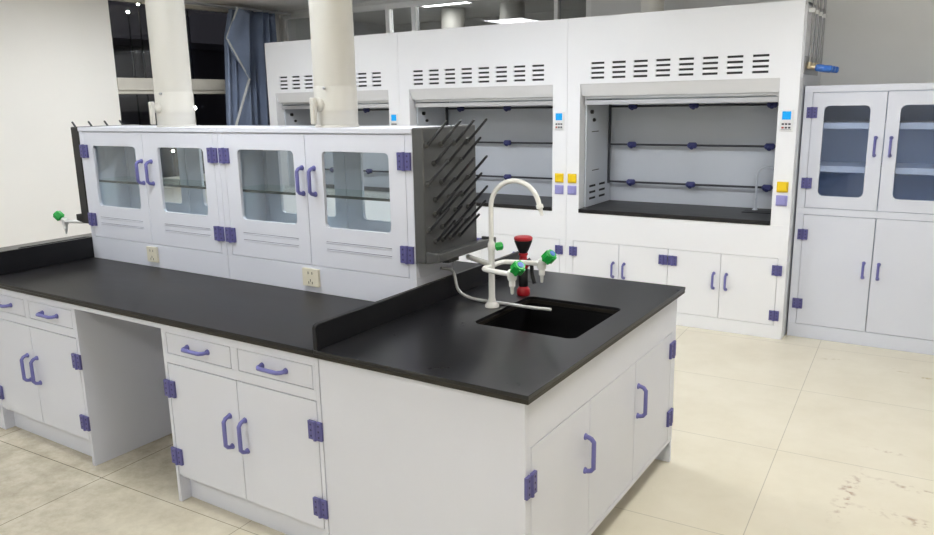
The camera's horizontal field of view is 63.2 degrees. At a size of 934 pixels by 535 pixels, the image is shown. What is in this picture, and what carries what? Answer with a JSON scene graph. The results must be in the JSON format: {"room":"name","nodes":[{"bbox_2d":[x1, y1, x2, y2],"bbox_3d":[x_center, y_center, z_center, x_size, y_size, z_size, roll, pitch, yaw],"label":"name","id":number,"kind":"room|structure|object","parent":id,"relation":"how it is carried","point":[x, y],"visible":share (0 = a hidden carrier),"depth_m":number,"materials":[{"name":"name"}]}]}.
{"room":"chemistry laboratory","nodes":[
{"label":"chemistry laboratory","id":0,"kind":"room"},
{"bbox_2d":[0,0,280,247],"bbox_3d":[-4.373,-0.781,5.524,0.200,2.720,8.560,7,15,32],"label":"wall","id":1,"kind":"structure","parent":0,"point":[57,62],"depth_m":6.50,"materials":[{"name":"white paint"}]},
{"bbox_2d":[184,0,290,125],"bbox_3d":[-2.489,-1.531,7.793,0.422,2.250,2.000,7,15,32],"label":"curtain","id":2,"kind":"object","parent":1,"relation":"hanging from","point":[247,31],"visible":0.45,"depth_m":7.91,"materials":[{"name":"fabric"}]},
{"bbox_2d":[295,18,385,40],"bbox_3d":[-1.595,-1.767,9.807,0.150,2.720,1.840,7,15,32],"label":"wall","id":3,"kind":"structure","parent":0,"point":[302,26],"depth_m":9.69,"materials":[{"name":"grey paint"}]},
{"bbox_2d":[186,0,585,24],"bbox_3d":[-0.157,-1.907,3.711,9.000,0.100,10.550,7,15,32],"label":"ceiling","id":4,"kind":"structure","parent":0,"point":[482,8],"depth_m":8.44,"materials":[{"name":"white paint"}]},
{"bbox_2d":[421,1,473,7],"bbox_3d":[-0.302,-2.766,7.926,0.620,0.014,0.440,7,15,32],"label":"recessed light","id":5,"kind":"object","parent":4,"relation":"in","point":[470,1],"visible":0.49,"depth_m":8.07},
{"bbox_2d":[425,2,469,6],"bbox_3d":[-0.302,-2.768,7.925,0.580,0.007,0.400,7,15,32],"label":"diffuser","id":6,"kind":"object","parent":5,"relation":"attached to","point":[460,2],"depth_m":8.07,"materials":[{"name":"white plastic"}]},
{"bbox_2d":[0,325,933,534],"bbox_3d":[-0.641,1.036,3.495,9.000,0.100,8.560,7,15,32],"label":"floor","id":7,"kind":"structure","parent":0,"point":[790,435],"depth_m":3.63,"materials":[{"name":"tile"}]},
{"bbox_2d":[0,407,3,428],"bbox_3d":[-2.491,0.301,4.864,0.822,0.820,1.466,7,15,32],"label":"base cabinet","id":8,"kind":"object","parent":7,"relation":"on","point":[1,420],"visible":0.02,"depth_m":4.13,"materials":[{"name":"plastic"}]},
{"bbox_2d":[0,233,94,274],"bbox_3d":[-2.460,-0.173,4.752,0.857,0.149,1.524,7,15,32],"label":"countertop","id":9,"kind":"structure","parent":8,"relation":"on","point":[22,257],"depth_m":4.22,"materials":[{"name":"black stone"}]},
{"bbox_2d":[53,211,84,233],"bbox_3d":[-2.307,-0.402,4.727,0.435,0.544,0.296,1,13,11],"label":"faucet","id":10,"kind":"object","parent":9,"relation":"on","point":[58,215],"visible":0.24,"depth_m":4.65,"materials":[{"name":"white metal"}]},
{"bbox_2d":[0,292,171,465],"bbox_3d":[-1.995,0.473,4.096,0.864,0.792,0.742,7,15,32],"label":"base cabinet","id":11,"kind":"object","parent":7,"relation":"on","point":[91,384],"visible":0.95,"depth_m":3.78,"materials":[{"name":"plastic"}]},
{"bbox_2d":[0,257,479,363],"bbox_3d":[-1.115,0.059,3.924,2.333,0.058,1.524,7,15,32],"label":"countertop","id":12,"kind":"structure","parent":11,"relation":"on","point":[277,320],"depth_m":3.40,"materials":[{"name":"stone"}]},
{"bbox_2d":[77,125,241,278],"bbox_3d":[-1.614,-0.392,4.147,1.164,0.746,0.360,7,15,32],"label":"display cabinet","id":13,"kind":"object","parent":12,"relation":"on","point":[130,219],"visible":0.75,"depth_m":4.08,"materials":[{"name":"plastic"}]},
{"bbox_2d":[71,120,138,223],"bbox_3d":[-2.131,-0.579,4.541,0.161,0.590,0.445,7,15,32],"label":"drying rack","id":14,"kind":"object","parent":13,"relation":"attached to","point":[83,217],"visible":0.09,"depth_m":4.34,"materials":[{"name":"black plastic"}]},
{"bbox_2d":[76,214,83,222],"bbox_3d":[-2.134,-0.321,4.603,0.072,0.060,0.445,7,15,32],"label":"drip tray","id":15,"kind":"object","parent":14,"relation":"on","point":[80,217],"depth_m":4.42,"materials":[{"name":"grey plastic"}]},
{"bbox_2d":[99,176,205,186],"bbox_3d":[-1.616,-0.464,4.132,1.122,0.008,0.215,7,15,32],"label":"shelf","id":16,"kind":"object","parent":13,"relation":"attached to","point":[184,181],"depth_m":4.18,"materials":[{"name":"clear glass"}]},
{"bbox_2d":[146,246,158,262],"bbox_3d":[-1.699,-0.071,4.103,0.083,0.082,0.015,7,15,32],"label":"power socket","id":17,"kind":"object","parent":13,"relation":"attached to","point":[152,252],"depth_m":4.09,"materials":[{"name":"beige plastic"}]},
{"bbox_2d":[145,0,196,126],"bbox_3d":[-1.544,-1.293,3.886,0.198,1.124,0.212,-1,12,-1],"label":"exhaust pipe","id":18,"kind":"object","parent":13,"relation":"on","point":[173,106],"visible":0.99,"depth_m":3.88,"materials":[{"name":"beige plastic"}]},
{"bbox_2d":[216,126,452,301],"bbox_3d":[-0.631,-0.275,3.530,1.165,0.746,0.360,7,15,32],"label":"display cabinet","id":19,"kind":"object","parent":12,"relation":"on","point":[349,254],"visible":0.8,"depth_m":3.44,"materials":[{"name":"plastic"}]},
{"bbox_2d":[302,267,320,286],"bbox_3d":[-0.715,0.045,3.485,0.098,0.082,0.015,7,15,32],"label":"power socket","id":20,"kind":"object","parent":19,"relation":"attached to","point":[311,276],"depth_m":3.48,"materials":[{"name":"beige plastic"}]},
{"bbox_2d":[243,184,389,198],"bbox_3d":[-0.633,-0.348,3.514,1.123,0.008,0.215,7,15,32],"label":"shelf","id":21,"kind":"object","parent":19,"relation":"attached to","point":[344,191],"depth_m":3.55,"materials":[{"name":"clear glass"}]},
{"bbox_2d":[308,0,358,127],"bbox_3d":[-0.594,-1.181,3.289,0.198,1.124,0.212,-1,12,-1],"label":"exhaust pipe","id":22,"kind":"object","parent":19,"relation":"on","point":[334,104],"visible":1,"depth_m":3.29,"materials":[{"name":"beige plastic"}]},
{"bbox_2d":[412,118,495,263],"bbox_3d":[-0.030,-0.330,3.221,0.161,0.590,0.445,7,15,32],"label":"drying rack","id":23,"kind":"object","parent":19,"relation":"attached to","point":[444,159],"visible":0.98,"depth_m":3.14,"materials":[{"name":"grey plastic"}]},
{"bbox_2d":[426,236,495,263],"bbox_3d":[-0.017,-0.070,3.272,0.072,0.060,0.445,7,15,32],"label":"drip tray","id":24,"kind":"object","parent":23,"relation":"on","point":[449,251],"depth_m":3.21,"materials":[{"name":"grey plastic"}]},
{"bbox_2d":[161,329,329,534],"bbox_3d":[-0.723,0.624,3.296,0.903,0.792,0.742,7,15,32],"label":"base cabinet","id":25,"kind":"object","parent":7,"relation":"on","point":[247,424],"visible":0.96,"depth_m":3.00,"materials":[{"name":"plastic"}]},
{"bbox_2d":[264,32,400,220],"bbox_3d":[-1.075,-1.102,7.694,1.665,2.303,0.902,7,15,32],"label":"fume hood","id":26,"kind":"object","parent":7,"relation":"on","point":[289,70],"visible":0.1,"depth_m":7.44,"materials":[{"name":"plastic"}]},
{"bbox_2d":[397,19,567,272],"bbox_3d":[0.320,-0.937,6.817,1.644,2.303,0.902,7,15,32],"label":"fume hood","id":27,"kind":"object","parent":7,"relation":"on","point":[514,76],"visible":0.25,"depth_m":6.45,"materials":[{"name":"plastic"}]},
{"bbox_2d":[555,185,562,193],"bbox_3d":[0.740,-0.627,6.106,0.074,0.072,0.017,7,15,32],"label":"socket","id":28,"kind":"object","parent":27,"relation":"attached to","point":[558,188],"depth_m":6.10,"materials":[{"name":"purple plastic"}]},
{"bbox_2d":[555,173,563,182],"bbox_3d":[0.738,-0.719,6.086,0.074,0.072,0.017,7,15,32],"label":"socket","id":29,"kind":"object","parent":27,"relation":"attached to","point":[559,177],"depth_m":6.08,"materials":[{"name":"yellow plastic"}]},
{"bbox_2d":[319,299,676,534],"bbox_3d":[0.238,0.624,3.148,0.876,0.820,1.466,7,15,32],"label":"base cabinet","id":30,"kind":"object","parent":7,"relation":"on","point":[404,456],"visible":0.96,"depth_m":2.60,"materials":[{"name":"plastic"}]},
{"bbox_2d":[312,251,684,404],"bbox_3d":[0.228,0.157,3.066,0.857,0.125,1.524,7,15,32],"label":"countertop","id":31,"kind":"structure","parent":30,"relation":"on","point":[431,333],"depth_m":2.80,"materials":[{"name":"black stone"}]},
{"bbox_2d":[440,267,551,310],"bbox_3d":[0.122,0.087,3.199,0.519,0.150,0.082,7,15,32],"label":"hose","id":32,"kind":"object","parent":31,"relation":"on","point":[441,268],"visible":0.94,"depth_m":3.26,"materials":[{"name":"white plastic"}]},
{"bbox_2d":[466,178,556,307],"bbox_3d":[0.133,-0.099,3.132,0.415,0.544,0.304,7,15,32],"label":"faucet","id":33,"kind":"object","parent":31,"relation":"on","point":[517,267],"visible":1,"depth_m":3.13,"materials":[{"name":"white metal"}]},
{"bbox_2d":[514,235,535,295],"bbox_3d":[0.252,-0.007,3.351,0.082,0.266,0.098,-5,13,-18],"label":"eyewash","id":34,"kind":"object","parent":31,"relation":"on","point":[523,242],"visible":0.77,"depth_m":3.33,"materials":[{"name":"red plastic"}]},
{"bbox_2d":[514,240,531,253],"bbox_3d":[0.248,-0.092,3.340,0.078,0.060,0.078,7,15,32],"label":"cup","id":35,"kind":"object","parent":34,"relation":"on","point":[523,246],"depth_m":3.31,"materials":[{"name":"black rubber"}]},
{"bbox_2d":[483,303,613,338],"bbox_3d":[0.335,0.370,3.091,0.496,0.306,0.540,7,15,32],"label":"sink","id":36,"kind":"object","parent":31,"relation":"in","point":[563,322],"visible":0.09,"depth_m":3.30,"materials":[{"name":"black plastic"}]},
{"bbox_2d":[566,0,822,339],"bbox_3d":[1.724,-0.771,5.935,1.684,2.303,0.902,7,15,32],"label":"fume hood","id":37,"kind":"object","parent":7,"relation":"on","point":[684,126],"visible":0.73,"depth_m":5.68,"materials":[{"name":"plastic"}]},
{"bbox_2d":[567,186,575,194],"bbox_3d":[0.835,-0.616,6.047,0.074,0.072,0.017,7,15,32],"label":"socket","id":38,"kind":"object","parent":37,"relation":"attached to","point":[571,190],"depth_m":6.04,"materials":[{"name":"purple plastic"}]},
{"bbox_2d":[568,174,575,182],"bbox_3d":[0.833,-0.707,6.027,0.074,0.072,0.017,7,15,32],"label":"socket","id":39,"kind":"object","parent":37,"relation":"attached to","point":[571,177],"depth_m":6.02,"materials":[{"name":"yellow plastic"}]},
{"bbox_2d":[641,0,663,12],"bbox_3d":[1.426,-2.132,5.818,0.210,0.417,0.210,7,15,32],"label":"duct","id":40,"kind":"object","parent":37,"relation":"on","point":[646,5],"visible":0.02,"depth_m":5.77,"materials":[{"name":"beige plastic"}]},
{"bbox_2d":[742,210,770,213],"bbox_3d":[2.196,-0.418,5.702,0.230,0.004,0.130,7,15,32],"label":"sink","id":41,"kind":"object","parent":37,"relation":"in","point":[743,211],"depth_m":5.70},
{"bbox_2d":[752,166,773,209],"bbox_3d":[2.262,-0.600,5.744,0.179,0.338,0.039,7,15,32],"label":"tap","id":42,"kind":"object","parent":37,"relation":"on","point":[766,188],"depth_m":5.77,"materials":[{"name":"white metal"}]},
{"bbox_2d":[776,195,787,205],"bbox_3d":[2.160,-0.458,5.213,0.074,0.072,0.017,7,15,32],"label":"socket","id":43,"kind":"object","parent":37,"relation":"attached to","point":[781,200],"depth_m":5.21,"materials":[{"name":"purple plastic"}]},
{"bbox_2d":[776,182,788,192],"bbox_3d":[2.159,-0.550,5.193,0.074,0.072,0.017,7,15,32],"label":"socket","id":44,"kind":"object","parent":37,"relation":"attached to","point":[781,187],"depth_m":5.19,"materials":[{"name":"yellow plastic"}]},
{"bbox_2d":[803,0,838,75],"bbox_3d":[2.471,-1.774,5.185,0.169,0.885,0.570,7,15,32],"label":"gas manifold","id":45,"kind":"object","parent":37,"relation":"attached to","point":[812,65],"visible":1,"depth_m":5.19,"materials":[{"name":"metal"}]},
{"bbox_2d":[787,83,933,354],"bbox_3d":[2.840,-0.359,5.229,0.998,1.759,0.516,7,15,32],"label":"storage cabinet","id":46,"kind":"object","parent":7,"relation":"on","point":[862,274],"visible":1,"depth_m":5.16,"materials":[{"name":"plastic"}]},
{"bbox_2d":[820,161,933,174],"bbox_3d":[2.856,-0.680,5.194,0.944,0.044,0.394,7,15,32],"label":"shelf","id":47,"kind":"object","parent":46,"relation":"attached to","point":[902,167],"depth_m":5.15,"materials":[{"name":"plastic"}]},
{"bbox_2d":[823,121,933,128],"bbox_3d":[2.851,-0.964,5.132,0.944,0.042,0.394,7,15,32],"label":"shelf","id":48,"kind":"object","parent":46,"relation":"attached to","point":[827,124],"depth_m":5.06,"materials":[{"name":"plastic"}]},
{"bbox_2d":[393,8,585,32],"bbox_3d":[2.669,-1.514,8.281,9.000,2.720,0.150,7,15,32],"label":"wall","id":49,"kind":"structure","parent":0,"point":[574,13],"depth_m":9.38,"materials":[{"name":"grey paint"}]},
{"bbox_2d":[279,0,933,85],"bbox_3d":[1.584,-1.133,6.627,8.600,2.720,0.200,7,15,32],"label":"wall","id":50,"kind":"structure","parent":0,"point":[869,41],"depth_m":5.52,"materials":[{"name":"grey paint"}]},
{"bbox_2d":[282,0,590,41],"bbox_3d":[-0.477,-2.199,7.655,3.745,0.940,0.068,7,15,32],"label":"window","id":51,"kind":"structure","parent":50,"relation":"in","point":[414,5],"depth_m":7.67,"materials":[{"name":"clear glass"}]},
{"bbox_3d":[2.159,0.052,7.765,9.000,0.100,1.840,7,15,32],"label":"floor","id":52,"kind":"structure","parent":0,"visible":0},
{"bbox_2d":[441,7,464,28],"bbox_3d":[-0.134,-1.574,8.796,0.270,2.720,0.270,7,15,32],"label":"pipe","id":53,"kind":"object","parent":52,"relation":"on","point":[451,17],"visible":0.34,"depth_m":8.42,"materials":[{"name":"beige plastic"}]},
{"bbox_2d":[499,1,524,23],"bbox_3d":[0.506,-1.498,8.394,0.270,2.720,0.270,7,15,32],"label":"pipe","id":54,"kind":"object","parent":52,"relation":"on","point":[510,11],"visible":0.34,"depth_m":8.02,"materials":[{"name":"beige plastic"}]},
{"label":"outside","id":55,"kind":"structure","parent":0,"visible":0},
{"bbox_3d":[-22.074,3.935,29.811,54.000,0.200,100.000,7,15,32],"label":"ground","id":56,"kind":"structure","parent":55,"visible":0},
{"bbox_2d":[127,11,140,124],"bbox_3d":[-14.613,-4.402,34.445,0.124,13.840,0.124,7,15,32],"label":"street lamp","id":57,"kind":"object","parent":56,"relation":"on","point":[127,11],"visible":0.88,"depth_m":33.39,"materials":[{"name":"grey metal"}]},
{"bbox_2d":[137,4,150,124],"bbox_3d":[-14.326,-4.690,34.848,0.124,14.220,0.124,7,15,32],"label":"street lamp","id":58,"kind":"object","parent":56,"relation":"on","point":[137,4],"visible":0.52,"depth_m":33.73,"materials":[{"name":"grey metal"}]},
{"bbox_2d":[109,0,227,188],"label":"window","id":59,"kind":"structure","parent":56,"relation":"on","point":[208,59],"depth_m":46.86,"materials":[{"name":"glass"}]},
{"bbox_2d":[172,150,175,175],"bbox_3d":[-13.712,-1.730,36.382,0.124,7.760,0.124,7,15,32],"label":"street lamp","id":60,"kind":"object","parent":56,"relation":"on","point":[172,150],"visible":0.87,"depth_m":35.66,"materials":[{"name":"grey metal"}]},
{"bbox_2d":[186,9,198,125],"bbox_3d":[-12.943,-5.250,36.942,0.124,14.370,0.124,7,15,32],"label":"street lamp","id":61,"kind":"object","parent":56,"relation":"on","point":[186,9],"visible":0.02,"depth_m":35.91,"materials":[{"name":"grey metal"}]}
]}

